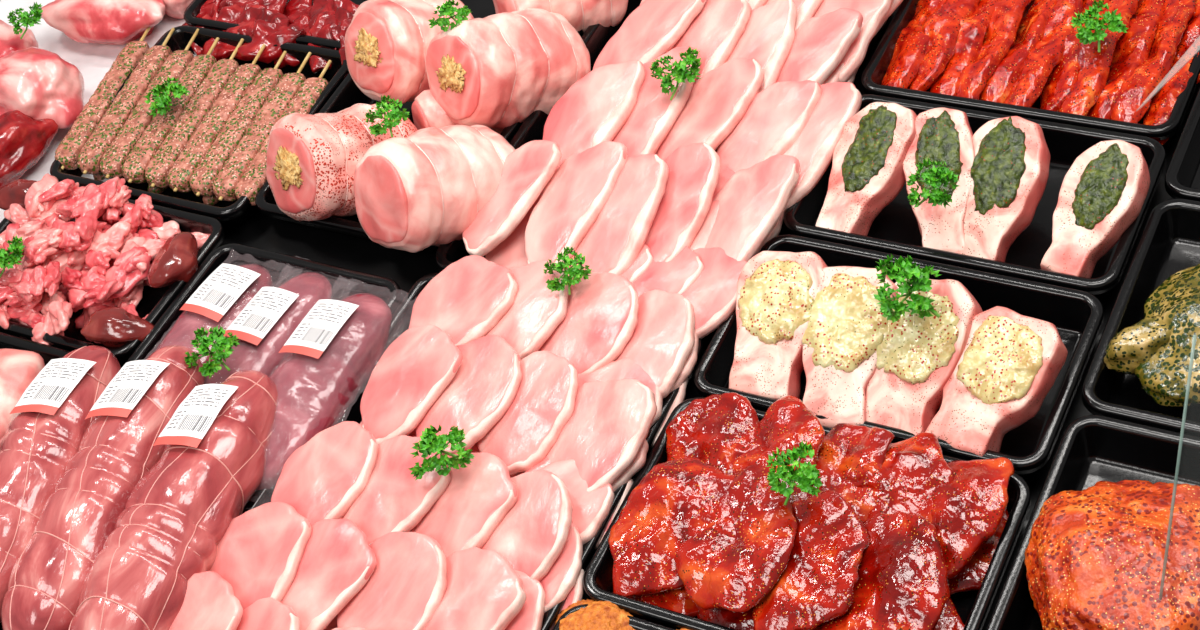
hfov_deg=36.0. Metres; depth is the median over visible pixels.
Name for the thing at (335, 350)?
fillet
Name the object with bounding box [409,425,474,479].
parsley sprig
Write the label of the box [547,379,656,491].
pork chop
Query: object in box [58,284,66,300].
meat trimming
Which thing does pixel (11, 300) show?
meat trimming
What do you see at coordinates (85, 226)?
meat trimming
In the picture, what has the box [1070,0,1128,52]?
parsley sprig
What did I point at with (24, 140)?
joint
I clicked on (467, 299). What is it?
pork chop
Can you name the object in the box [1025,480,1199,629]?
spiced roast
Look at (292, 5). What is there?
slice
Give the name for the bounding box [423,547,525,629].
pork chop
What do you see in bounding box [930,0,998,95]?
slice
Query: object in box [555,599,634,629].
patty
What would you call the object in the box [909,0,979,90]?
slice
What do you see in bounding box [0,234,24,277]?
parsley sprig
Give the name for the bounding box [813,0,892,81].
pork chop
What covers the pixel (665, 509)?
steak
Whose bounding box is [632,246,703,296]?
pork chop
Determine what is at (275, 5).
slice
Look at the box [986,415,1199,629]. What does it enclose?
display tray
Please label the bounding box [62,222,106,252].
meat trimming
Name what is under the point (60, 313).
meat trimming
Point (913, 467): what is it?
steak
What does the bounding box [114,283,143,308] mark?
meat trimming
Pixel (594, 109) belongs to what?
pork chop
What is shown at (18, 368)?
joint
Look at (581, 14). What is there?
rolled pork roast
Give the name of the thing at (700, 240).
pork chop
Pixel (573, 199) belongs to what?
pork chop
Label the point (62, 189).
meat trimming
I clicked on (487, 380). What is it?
pork chop
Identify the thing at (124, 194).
meat trimming
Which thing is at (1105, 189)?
steak
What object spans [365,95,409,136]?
parsley sprig
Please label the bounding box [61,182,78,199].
meat trimming
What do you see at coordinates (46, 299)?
meat trimming
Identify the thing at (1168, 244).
display tray
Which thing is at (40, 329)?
meat trimming
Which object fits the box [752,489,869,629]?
steak
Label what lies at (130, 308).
meat trimming
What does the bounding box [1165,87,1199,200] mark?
display tray
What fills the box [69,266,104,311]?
meat trimming
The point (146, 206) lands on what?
meat trimming
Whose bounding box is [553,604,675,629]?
display tray
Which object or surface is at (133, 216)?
meat trimming
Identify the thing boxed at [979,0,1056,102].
slice
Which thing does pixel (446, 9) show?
parsley sprig
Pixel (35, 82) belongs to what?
joint
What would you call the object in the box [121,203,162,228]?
meat trimming
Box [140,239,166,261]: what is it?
meat trimming
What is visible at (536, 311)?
pork chop
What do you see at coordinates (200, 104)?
skewer
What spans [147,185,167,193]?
skewer
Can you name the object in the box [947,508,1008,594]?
steak
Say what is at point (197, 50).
slice
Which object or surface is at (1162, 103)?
slice
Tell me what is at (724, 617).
steak
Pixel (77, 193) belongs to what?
meat trimming
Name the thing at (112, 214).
meat trimming
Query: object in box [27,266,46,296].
meat trimming
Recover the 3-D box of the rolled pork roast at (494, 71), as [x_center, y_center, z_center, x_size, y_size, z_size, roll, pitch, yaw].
[-0.090,-0.243,1.813,0.161,0.144,0.115,-35,49,-16]
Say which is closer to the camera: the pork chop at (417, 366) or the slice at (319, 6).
the pork chop at (417, 366)
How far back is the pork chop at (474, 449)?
1.53 m
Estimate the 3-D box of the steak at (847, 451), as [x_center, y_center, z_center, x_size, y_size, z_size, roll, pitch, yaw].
[0.180,0.127,1.425,0.093,0.040,0.106,0,49,16]
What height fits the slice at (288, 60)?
0.027 m
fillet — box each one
[154,263,272,363]
[204,272,331,383]
[256,293,391,490]
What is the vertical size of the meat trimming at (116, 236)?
0.028 m
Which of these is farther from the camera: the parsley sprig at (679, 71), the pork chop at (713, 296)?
the parsley sprig at (679, 71)
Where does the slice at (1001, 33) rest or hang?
in the display tray at (873, 74)
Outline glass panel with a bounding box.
[1159,334,1196,599]
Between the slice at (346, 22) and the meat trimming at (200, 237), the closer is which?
the meat trimming at (200, 237)
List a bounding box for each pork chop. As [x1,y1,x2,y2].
[169,571,242,629]
[210,502,311,609]
[236,597,299,629]
[271,421,378,525]
[281,518,376,629]
[325,615,336,629]
[332,626,365,629]
[336,531,446,629]
[341,435,449,544]
[360,324,461,444]
[360,421,415,436]
[409,255,517,345]
[409,452,517,557]
[416,334,521,454]
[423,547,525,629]
[462,140,561,256]
[470,443,479,452]
[477,350,577,474]
[481,470,572,581]
[485,184,546,267]
[485,261,567,358]
[505,570,545,629]
[510,472,523,477]
[524,439,648,491]
[525,141,627,263]
[538,272,638,373]
[539,459,613,543]
[540,522,582,612]
[543,60,644,172]
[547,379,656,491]
[561,569,583,610]
[566,244,652,282]
[569,153,668,274]
[578,357,662,428]
[593,0,705,69]
[599,479,632,543]
[612,47,700,157]
[614,290,695,397]
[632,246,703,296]
[645,142,720,261]
[653,378,688,444]
[656,58,763,159]
[671,329,698,391]
[673,0,751,84]
[681,247,746,338]
[690,200,718,250]
[705,155,799,261]
[712,165,734,200]
[716,80,821,172]
[727,0,796,92]
[746,0,767,9]
[755,211,783,254]
[765,0,822,29]
[777,8,862,84]
[783,82,861,212]
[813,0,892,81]
[815,102,916,235]
[823,61,843,83]
[847,69,857,82]
[875,0,902,34]
[924,306,1067,456]
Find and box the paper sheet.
[0,0,195,221]
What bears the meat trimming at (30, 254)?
on the meat trimming at (60, 251)
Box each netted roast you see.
[0,345,120,621]
[1,345,204,629]
[69,370,277,629]
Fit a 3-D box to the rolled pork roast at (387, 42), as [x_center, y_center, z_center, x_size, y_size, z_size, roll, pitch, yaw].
[-0.188,-0.272,1.861,0.136,0.127,0.105,-39,50,-19]
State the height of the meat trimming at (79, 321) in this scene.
0.020 m
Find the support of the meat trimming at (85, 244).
on the meat trimming at (114, 253)
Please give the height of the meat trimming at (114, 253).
0.022 m
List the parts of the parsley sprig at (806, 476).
stem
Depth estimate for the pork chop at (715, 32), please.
1.77 m
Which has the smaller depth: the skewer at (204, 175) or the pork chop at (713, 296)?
the pork chop at (713, 296)
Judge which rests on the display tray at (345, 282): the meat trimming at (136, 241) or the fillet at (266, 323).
the fillet at (266, 323)
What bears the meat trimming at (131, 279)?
on the meat trimming at (136, 241)
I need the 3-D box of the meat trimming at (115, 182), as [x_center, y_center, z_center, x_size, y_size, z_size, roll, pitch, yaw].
[-0.486,-0.121,1.820,0.026,0.019,0.042,-2,48,15]
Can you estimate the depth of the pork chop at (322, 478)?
1.51 m
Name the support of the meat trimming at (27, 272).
on the meat trimming at (53, 261)
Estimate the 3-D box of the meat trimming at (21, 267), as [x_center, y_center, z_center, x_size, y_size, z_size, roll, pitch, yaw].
[-0.553,-0.043,1.787,0.019,0.020,0.038,13,53,26]
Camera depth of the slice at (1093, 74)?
1.67 m
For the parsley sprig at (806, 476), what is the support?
on the steak at (732, 564)
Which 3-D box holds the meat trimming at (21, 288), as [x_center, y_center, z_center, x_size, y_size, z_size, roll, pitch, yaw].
[-0.546,-0.023,1.753,0.033,0.016,0.016,23,59,32]
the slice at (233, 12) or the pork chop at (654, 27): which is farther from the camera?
the slice at (233, 12)
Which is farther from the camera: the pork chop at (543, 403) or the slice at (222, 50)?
the slice at (222, 50)
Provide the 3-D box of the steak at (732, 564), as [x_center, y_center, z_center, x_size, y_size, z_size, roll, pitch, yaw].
[0.108,0.170,1.395,0.099,0.037,0.117,30,62,35]
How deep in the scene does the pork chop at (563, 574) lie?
1.42 m
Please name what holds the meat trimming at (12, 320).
in the display tray at (154, 302)
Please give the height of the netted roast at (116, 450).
0.081 m
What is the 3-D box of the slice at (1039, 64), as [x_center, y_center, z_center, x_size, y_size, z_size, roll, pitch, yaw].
[0.414,-0.251,1.716,0.050,0.040,0.220,13,54,26]
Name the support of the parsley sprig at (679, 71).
on the pork chop at (653, 115)
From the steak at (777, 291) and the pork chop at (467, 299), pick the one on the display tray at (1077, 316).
the steak at (777, 291)
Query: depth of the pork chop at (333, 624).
1.45 m
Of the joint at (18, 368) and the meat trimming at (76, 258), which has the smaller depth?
the joint at (18, 368)
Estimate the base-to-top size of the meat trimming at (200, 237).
0.020 m
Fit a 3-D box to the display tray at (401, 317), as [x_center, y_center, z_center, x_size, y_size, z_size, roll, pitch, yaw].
[-0.126,0.157,1.520,0.291,0.037,0.440,13,54,26]
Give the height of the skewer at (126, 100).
0.024 m
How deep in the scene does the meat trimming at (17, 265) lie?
1.79 m
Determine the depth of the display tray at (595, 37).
1.80 m
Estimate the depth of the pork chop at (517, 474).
1.51 m
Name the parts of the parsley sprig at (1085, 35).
stem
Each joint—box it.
[0,20,38,57]
[0,47,83,128]
[0,110,57,187]
[0,348,44,439]
[41,0,164,44]
[163,0,192,18]
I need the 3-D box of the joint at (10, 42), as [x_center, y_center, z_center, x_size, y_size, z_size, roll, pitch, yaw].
[-0.681,-0.287,2.064,0.108,0.089,0.101,-11,47,7]
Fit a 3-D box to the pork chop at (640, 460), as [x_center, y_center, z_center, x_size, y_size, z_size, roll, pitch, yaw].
[-0.017,0.119,1.494,0.107,0.022,0.090,-37,49,-18]
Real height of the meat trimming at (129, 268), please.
0.022 m
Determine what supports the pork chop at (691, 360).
on the display tray at (401, 317)
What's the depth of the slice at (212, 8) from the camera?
2.05 m
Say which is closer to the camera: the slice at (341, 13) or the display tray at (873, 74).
the display tray at (873, 74)
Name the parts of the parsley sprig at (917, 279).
stem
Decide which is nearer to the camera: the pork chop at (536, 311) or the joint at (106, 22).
the pork chop at (536, 311)
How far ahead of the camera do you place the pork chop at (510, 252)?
1.69 m
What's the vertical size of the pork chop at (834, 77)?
0.029 m
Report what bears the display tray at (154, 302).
on the display counter
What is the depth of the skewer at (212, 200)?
1.85 m
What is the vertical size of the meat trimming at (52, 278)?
0.020 m
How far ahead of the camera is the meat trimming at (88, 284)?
1.77 m
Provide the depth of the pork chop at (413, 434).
1.56 m
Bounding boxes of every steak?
[608,457,734,596]
[629,587,698,616]
[665,392,761,474]
[674,464,797,612]
[696,605,753,629]
[729,251,827,399]
[732,395,824,502]
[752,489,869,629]
[801,266,897,427]
[812,624,821,629]
[816,423,894,521]
[821,512,950,629]
[853,432,953,523]
[866,279,982,434]
[903,107,974,251]
[930,457,1013,578]
[934,598,964,629]
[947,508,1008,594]
[954,116,1049,261]
[1040,140,1149,277]
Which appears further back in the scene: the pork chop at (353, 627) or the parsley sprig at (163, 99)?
the parsley sprig at (163, 99)
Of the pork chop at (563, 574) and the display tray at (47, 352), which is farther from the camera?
the display tray at (47, 352)
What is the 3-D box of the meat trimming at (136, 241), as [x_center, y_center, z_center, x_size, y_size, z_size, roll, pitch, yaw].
[-0.448,-0.054,1.784,0.030,0.027,0.055,-23,46,-5]
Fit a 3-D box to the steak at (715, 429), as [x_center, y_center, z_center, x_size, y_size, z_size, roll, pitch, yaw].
[0.093,0.113,1.464,0.090,0.035,0.119,-3,48,14]
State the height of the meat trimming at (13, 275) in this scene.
0.020 m
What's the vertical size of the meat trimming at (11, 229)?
0.021 m
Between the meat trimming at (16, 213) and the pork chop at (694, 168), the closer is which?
the pork chop at (694, 168)
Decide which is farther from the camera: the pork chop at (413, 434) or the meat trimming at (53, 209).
the meat trimming at (53, 209)
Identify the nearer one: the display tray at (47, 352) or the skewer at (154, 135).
the display tray at (47, 352)
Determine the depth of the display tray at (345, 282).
1.72 m
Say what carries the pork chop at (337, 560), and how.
on the pork chop
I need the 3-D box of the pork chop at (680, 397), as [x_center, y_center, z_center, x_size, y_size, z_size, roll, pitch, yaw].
[0.026,0.075,1.538,0.090,0.023,0.108,4,50,20]
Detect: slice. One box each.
[181,0,221,25]
[185,13,212,55]
[200,18,255,60]
[216,4,266,23]
[220,0,250,21]
[235,19,305,63]
[237,7,289,34]
[243,0,286,13]
[274,14,311,68]
[283,0,312,15]
[287,5,312,27]
[308,0,333,26]
[308,14,337,73]
[310,9,335,36]
[331,7,352,39]
[333,0,358,24]
[339,19,351,63]
[881,0,945,87]
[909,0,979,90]
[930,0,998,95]
[957,0,1031,98]
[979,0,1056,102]
[1004,0,1082,106]
[1040,0,1109,110]
[1059,0,1137,115]
[1087,0,1165,118]
[1110,0,1196,122]
[1143,0,1199,144]
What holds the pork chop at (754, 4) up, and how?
on the pork chop at (715, 32)
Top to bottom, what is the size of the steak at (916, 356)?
0.083 m
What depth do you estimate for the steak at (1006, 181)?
1.56 m
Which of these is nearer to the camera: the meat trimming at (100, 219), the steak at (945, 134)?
the steak at (945, 134)
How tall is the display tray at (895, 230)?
0.037 m
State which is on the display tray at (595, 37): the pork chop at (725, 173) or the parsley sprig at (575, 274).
the pork chop at (725, 173)
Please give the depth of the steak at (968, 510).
1.36 m
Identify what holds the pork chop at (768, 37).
on the pork chop
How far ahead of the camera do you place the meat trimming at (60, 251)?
1.79 m
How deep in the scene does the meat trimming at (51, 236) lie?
1.78 m
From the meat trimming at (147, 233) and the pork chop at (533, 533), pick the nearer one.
the pork chop at (533, 533)
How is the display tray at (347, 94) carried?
on the display counter
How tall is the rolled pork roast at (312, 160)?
0.137 m
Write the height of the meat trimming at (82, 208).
0.024 m
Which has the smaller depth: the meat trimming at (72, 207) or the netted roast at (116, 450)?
the netted roast at (116, 450)
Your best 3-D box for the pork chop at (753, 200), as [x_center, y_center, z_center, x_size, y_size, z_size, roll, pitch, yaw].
[0.119,-0.079,1.621,0.071,0.046,0.155,18,56,30]
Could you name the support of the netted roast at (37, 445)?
on the display tray at (345, 282)
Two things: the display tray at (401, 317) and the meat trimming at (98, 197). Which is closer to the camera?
the display tray at (401, 317)
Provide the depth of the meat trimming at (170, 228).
1.81 m
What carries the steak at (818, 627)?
in the display tray at (973, 607)
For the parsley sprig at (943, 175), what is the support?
on the steak at (945, 134)
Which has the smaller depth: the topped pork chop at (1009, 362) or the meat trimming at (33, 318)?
the topped pork chop at (1009, 362)
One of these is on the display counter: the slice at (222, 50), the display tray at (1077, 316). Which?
the display tray at (1077, 316)
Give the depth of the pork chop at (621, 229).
1.64 m
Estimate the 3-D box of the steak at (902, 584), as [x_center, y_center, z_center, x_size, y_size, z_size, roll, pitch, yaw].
[0.209,0.199,1.341,0.094,0.049,0.122,2,49,18]
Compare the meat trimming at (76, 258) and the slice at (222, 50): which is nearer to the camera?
the meat trimming at (76, 258)
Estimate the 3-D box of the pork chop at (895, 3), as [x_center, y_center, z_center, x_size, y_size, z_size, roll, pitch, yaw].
[0.277,-0.330,1.794,0.072,0.047,0.154,10,52,24]
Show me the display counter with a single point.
(260, 231)
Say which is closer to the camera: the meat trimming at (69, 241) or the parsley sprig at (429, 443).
the parsley sprig at (429, 443)
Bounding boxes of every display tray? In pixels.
[0,199,224,364]
[0,243,402,629]
[0,332,70,365]
[50,25,348,225]
[183,0,367,49]
[255,0,583,253]
[264,272,703,629]
[435,0,885,270]
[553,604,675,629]
[583,397,1030,629]
[693,234,1103,475]
[784,94,1165,297]
[861,0,1199,140]
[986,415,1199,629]
[1081,198,1199,437]
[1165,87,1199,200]
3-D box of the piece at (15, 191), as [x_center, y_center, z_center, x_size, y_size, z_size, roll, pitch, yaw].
[-0.594,-0.121,1.889,0.062,0.031,0.040,4,50,20]
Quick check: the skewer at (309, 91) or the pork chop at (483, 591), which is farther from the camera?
the skewer at (309, 91)
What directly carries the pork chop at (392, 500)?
on the pork chop
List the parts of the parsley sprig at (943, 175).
stem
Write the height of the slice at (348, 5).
0.027 m
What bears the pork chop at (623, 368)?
on the display tray at (401, 317)
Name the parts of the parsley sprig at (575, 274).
stem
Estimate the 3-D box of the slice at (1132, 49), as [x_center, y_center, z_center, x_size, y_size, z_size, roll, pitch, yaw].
[0.485,-0.239,1.692,0.044,0.042,0.215,13,54,26]
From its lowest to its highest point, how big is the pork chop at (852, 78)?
0.030 m
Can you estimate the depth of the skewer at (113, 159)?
1.92 m
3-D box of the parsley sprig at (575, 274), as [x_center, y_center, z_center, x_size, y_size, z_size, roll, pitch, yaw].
[-0.030,-0.039,1.577,0.042,0.025,0.040,-25,47,-7]
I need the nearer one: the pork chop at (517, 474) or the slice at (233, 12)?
the pork chop at (517, 474)
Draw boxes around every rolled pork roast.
[266,103,416,220]
[345,0,473,103]
[354,125,514,252]
[411,89,502,133]
[425,8,590,129]
[493,0,627,31]
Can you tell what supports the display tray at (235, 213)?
on the display counter
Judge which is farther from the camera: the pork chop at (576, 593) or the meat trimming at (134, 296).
the meat trimming at (134, 296)
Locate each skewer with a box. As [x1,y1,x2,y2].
[55,27,150,169]
[77,28,174,174]
[93,172,104,180]
[100,29,198,178]
[122,37,218,182]
[145,38,243,187]
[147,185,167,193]
[167,44,265,191]
[190,51,286,196]
[202,195,218,205]
[212,52,311,200]
[235,60,331,205]
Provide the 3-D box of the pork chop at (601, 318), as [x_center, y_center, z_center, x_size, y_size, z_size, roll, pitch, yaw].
[-0.015,0.011,1.571,0.095,0.042,0.105,16,55,28]
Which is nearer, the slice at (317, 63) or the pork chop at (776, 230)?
the pork chop at (776, 230)
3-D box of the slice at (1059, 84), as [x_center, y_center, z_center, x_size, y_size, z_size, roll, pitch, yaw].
[0.437,-0.245,1.712,0.047,0.038,0.219,11,53,25]
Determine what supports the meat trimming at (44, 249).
on the meat trimming at (63, 261)
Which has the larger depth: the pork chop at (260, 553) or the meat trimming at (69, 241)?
the meat trimming at (69, 241)
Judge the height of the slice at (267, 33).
0.029 m
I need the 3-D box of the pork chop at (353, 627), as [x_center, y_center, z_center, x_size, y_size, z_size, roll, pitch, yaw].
[-0.205,0.281,1.381,0.086,0.036,0.105,21,57,31]
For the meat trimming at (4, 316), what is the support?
on the meat trimming at (12, 320)
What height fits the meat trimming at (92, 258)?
0.021 m
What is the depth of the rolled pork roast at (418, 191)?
1.68 m
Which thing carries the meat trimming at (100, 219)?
on the meat trimming
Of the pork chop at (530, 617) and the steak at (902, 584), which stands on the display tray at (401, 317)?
the pork chop at (530, 617)
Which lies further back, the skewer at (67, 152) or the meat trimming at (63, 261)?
the skewer at (67, 152)
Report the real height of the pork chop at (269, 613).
0.041 m
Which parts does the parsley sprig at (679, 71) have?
stem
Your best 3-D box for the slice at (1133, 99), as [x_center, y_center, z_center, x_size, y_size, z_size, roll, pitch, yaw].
[0.503,-0.232,1.674,0.043,0.041,0.208,18,56,29]
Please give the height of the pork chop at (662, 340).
0.037 m
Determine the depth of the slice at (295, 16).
2.00 m
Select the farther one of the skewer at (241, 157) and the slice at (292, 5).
the slice at (292, 5)
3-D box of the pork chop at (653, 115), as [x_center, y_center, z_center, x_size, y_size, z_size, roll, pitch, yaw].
[0.040,-0.188,1.733,0.073,0.043,0.160,13,54,26]
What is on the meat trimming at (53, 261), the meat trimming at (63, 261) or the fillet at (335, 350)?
the meat trimming at (63, 261)
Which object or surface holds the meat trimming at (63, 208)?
on the meat trimming at (72, 207)
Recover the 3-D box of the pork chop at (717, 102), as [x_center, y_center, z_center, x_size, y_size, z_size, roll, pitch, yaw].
[0.095,-0.178,1.708,0.071,0.044,0.156,20,57,31]
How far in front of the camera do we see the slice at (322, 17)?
1.98 m
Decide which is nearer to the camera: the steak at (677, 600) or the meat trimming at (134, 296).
the steak at (677, 600)
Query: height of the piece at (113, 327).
0.036 m
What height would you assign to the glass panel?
0.210 m
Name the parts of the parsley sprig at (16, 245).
stem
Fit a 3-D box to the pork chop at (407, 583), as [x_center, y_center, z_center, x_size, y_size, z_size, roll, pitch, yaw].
[-0.164,0.217,1.429,0.093,0.040,0.103,9,52,23]
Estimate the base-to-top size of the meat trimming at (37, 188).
0.024 m
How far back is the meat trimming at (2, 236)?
1.82 m
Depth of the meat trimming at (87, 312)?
1.77 m
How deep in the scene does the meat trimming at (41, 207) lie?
1.84 m
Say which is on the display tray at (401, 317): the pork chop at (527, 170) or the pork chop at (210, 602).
the pork chop at (210, 602)
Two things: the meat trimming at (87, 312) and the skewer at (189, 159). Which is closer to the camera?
the meat trimming at (87, 312)
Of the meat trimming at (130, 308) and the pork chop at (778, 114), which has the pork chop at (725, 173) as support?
the pork chop at (778, 114)
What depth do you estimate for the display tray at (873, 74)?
1.67 m
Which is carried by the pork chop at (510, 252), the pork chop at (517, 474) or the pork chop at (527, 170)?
the pork chop at (527, 170)
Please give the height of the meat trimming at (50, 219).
0.020 m
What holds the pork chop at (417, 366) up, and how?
on the pork chop at (413, 434)
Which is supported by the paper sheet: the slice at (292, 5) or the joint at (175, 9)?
the joint at (175, 9)
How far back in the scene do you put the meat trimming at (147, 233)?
1.80 m
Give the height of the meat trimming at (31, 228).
0.020 m
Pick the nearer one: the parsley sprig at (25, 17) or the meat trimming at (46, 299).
the meat trimming at (46, 299)
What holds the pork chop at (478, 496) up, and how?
on the pork chop
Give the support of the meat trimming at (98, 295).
on the meat trimming at (131, 279)
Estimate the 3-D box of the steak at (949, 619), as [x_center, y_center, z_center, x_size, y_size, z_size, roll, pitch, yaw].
[0.224,0.232,1.347,0.100,0.024,0.099,28,61,35]
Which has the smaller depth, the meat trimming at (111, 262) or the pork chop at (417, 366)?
the pork chop at (417, 366)
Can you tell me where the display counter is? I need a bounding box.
[120,6,1199,629]
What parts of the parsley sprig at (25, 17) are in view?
stem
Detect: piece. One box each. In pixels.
[0,179,36,209]
[81,307,153,347]
[147,232,197,287]
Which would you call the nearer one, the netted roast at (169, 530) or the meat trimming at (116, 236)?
the netted roast at (169, 530)
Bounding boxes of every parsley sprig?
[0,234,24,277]
[7,2,42,38]
[144,77,188,116]
[184,325,238,378]
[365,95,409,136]
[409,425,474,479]
[428,0,470,31]
[543,246,591,294]
[649,46,700,100]
[766,440,821,505]
[873,254,940,322]
[906,157,958,208]
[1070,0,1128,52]
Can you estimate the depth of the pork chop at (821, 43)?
1.73 m
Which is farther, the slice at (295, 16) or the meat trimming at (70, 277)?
the slice at (295, 16)
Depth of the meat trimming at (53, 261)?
1.79 m
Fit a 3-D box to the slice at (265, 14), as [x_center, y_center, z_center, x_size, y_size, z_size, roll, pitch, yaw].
[-0.366,-0.312,1.998,0.072,0.027,0.040,13,54,27]
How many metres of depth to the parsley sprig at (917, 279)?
1.44 m
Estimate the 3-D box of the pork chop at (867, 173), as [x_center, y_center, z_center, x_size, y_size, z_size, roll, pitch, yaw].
[0.234,-0.124,1.631,0.072,0.076,0.134,22,58,32]
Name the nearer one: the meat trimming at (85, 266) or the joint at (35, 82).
the meat trimming at (85, 266)
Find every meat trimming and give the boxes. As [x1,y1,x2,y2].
[0,224,22,247]
[0,263,19,291]
[0,268,22,285]
[0,284,13,302]
[0,302,10,328]
[2,292,26,307]
[3,223,23,253]
[4,203,29,224]
[7,302,42,318]
[7,306,41,322]
[11,280,38,301]
[16,220,50,241]
[17,255,36,271]
[17,268,42,308]
[19,312,44,327]
[23,236,45,264]
[23,243,57,267]
[24,174,58,217]
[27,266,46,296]
[28,228,62,247]
[31,199,73,221]
[31,311,63,344]
[37,203,44,217]
[37,259,61,293]
[38,179,74,202]
[38,247,65,264]
[40,290,65,313]
[42,253,73,272]
[43,212,59,227]
[43,261,60,296]
[48,301,72,333]
[52,219,80,250]
[55,250,84,270]
[56,198,79,217]
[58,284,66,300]
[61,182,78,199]
[61,267,82,289]
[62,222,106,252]
[63,272,105,291]
[67,269,87,302]
[69,183,90,198]
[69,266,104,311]
[70,198,80,217]
[72,183,106,218]
[73,208,98,240]
[74,192,109,211]
[74,221,98,250]
[75,299,116,327]
[82,262,90,269]
[83,230,119,258]
[83,279,124,307]
[83,304,108,343]
[85,249,110,274]
[93,221,132,257]
[97,216,120,225]
[99,177,125,198]
[99,221,111,232]
[102,207,120,223]
[103,184,120,208]
[105,246,151,299]
[108,259,115,268]
[109,185,131,208]
[114,248,147,271]
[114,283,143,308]
[119,202,151,233]
[119,302,138,315]
[120,236,150,279]
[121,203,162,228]
[135,194,153,219]
[137,228,157,239]
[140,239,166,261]
[150,220,180,239]
[192,232,210,249]
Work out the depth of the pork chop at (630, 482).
1.47 m
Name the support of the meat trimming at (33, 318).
on the meat trimming at (40, 329)
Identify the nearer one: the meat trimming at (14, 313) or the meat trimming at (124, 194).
the meat trimming at (14, 313)
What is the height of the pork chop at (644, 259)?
0.023 m
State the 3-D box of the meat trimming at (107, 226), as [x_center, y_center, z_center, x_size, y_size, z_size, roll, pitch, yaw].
[-0.497,-0.080,1.816,0.053,0.021,0.030,0,49,17]
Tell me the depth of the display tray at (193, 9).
2.02 m
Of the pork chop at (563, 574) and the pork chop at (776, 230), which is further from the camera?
the pork chop at (776, 230)
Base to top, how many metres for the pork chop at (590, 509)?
0.022 m
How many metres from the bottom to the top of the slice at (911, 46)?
0.039 m
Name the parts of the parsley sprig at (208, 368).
stem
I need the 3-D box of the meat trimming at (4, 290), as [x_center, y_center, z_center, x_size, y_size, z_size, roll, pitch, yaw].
[-0.590,-0.015,1.771,0.056,0.023,0.032,-29,47,-10]
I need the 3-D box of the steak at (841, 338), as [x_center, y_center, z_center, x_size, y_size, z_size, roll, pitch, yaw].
[0.201,0.029,1.499,0.081,0.077,0.138,1,49,17]
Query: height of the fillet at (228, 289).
0.052 m
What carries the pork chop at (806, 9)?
on the pork chop at (768, 37)
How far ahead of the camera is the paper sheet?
2.08 m
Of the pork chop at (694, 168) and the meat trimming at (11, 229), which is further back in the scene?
the meat trimming at (11, 229)
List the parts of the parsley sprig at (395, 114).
stem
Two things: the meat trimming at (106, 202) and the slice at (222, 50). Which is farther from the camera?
the slice at (222, 50)
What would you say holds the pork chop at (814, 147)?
on the pork chop at (725, 173)
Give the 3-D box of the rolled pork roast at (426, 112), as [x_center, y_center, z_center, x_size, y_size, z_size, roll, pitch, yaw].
[-0.122,-0.205,1.834,0.127,0.081,0.075,-25,47,-7]
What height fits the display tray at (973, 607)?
0.037 m
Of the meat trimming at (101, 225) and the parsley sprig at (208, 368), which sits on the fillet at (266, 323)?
the parsley sprig at (208, 368)
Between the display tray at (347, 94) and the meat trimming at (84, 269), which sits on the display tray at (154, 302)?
the meat trimming at (84, 269)
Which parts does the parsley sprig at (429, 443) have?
stem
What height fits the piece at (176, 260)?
0.038 m

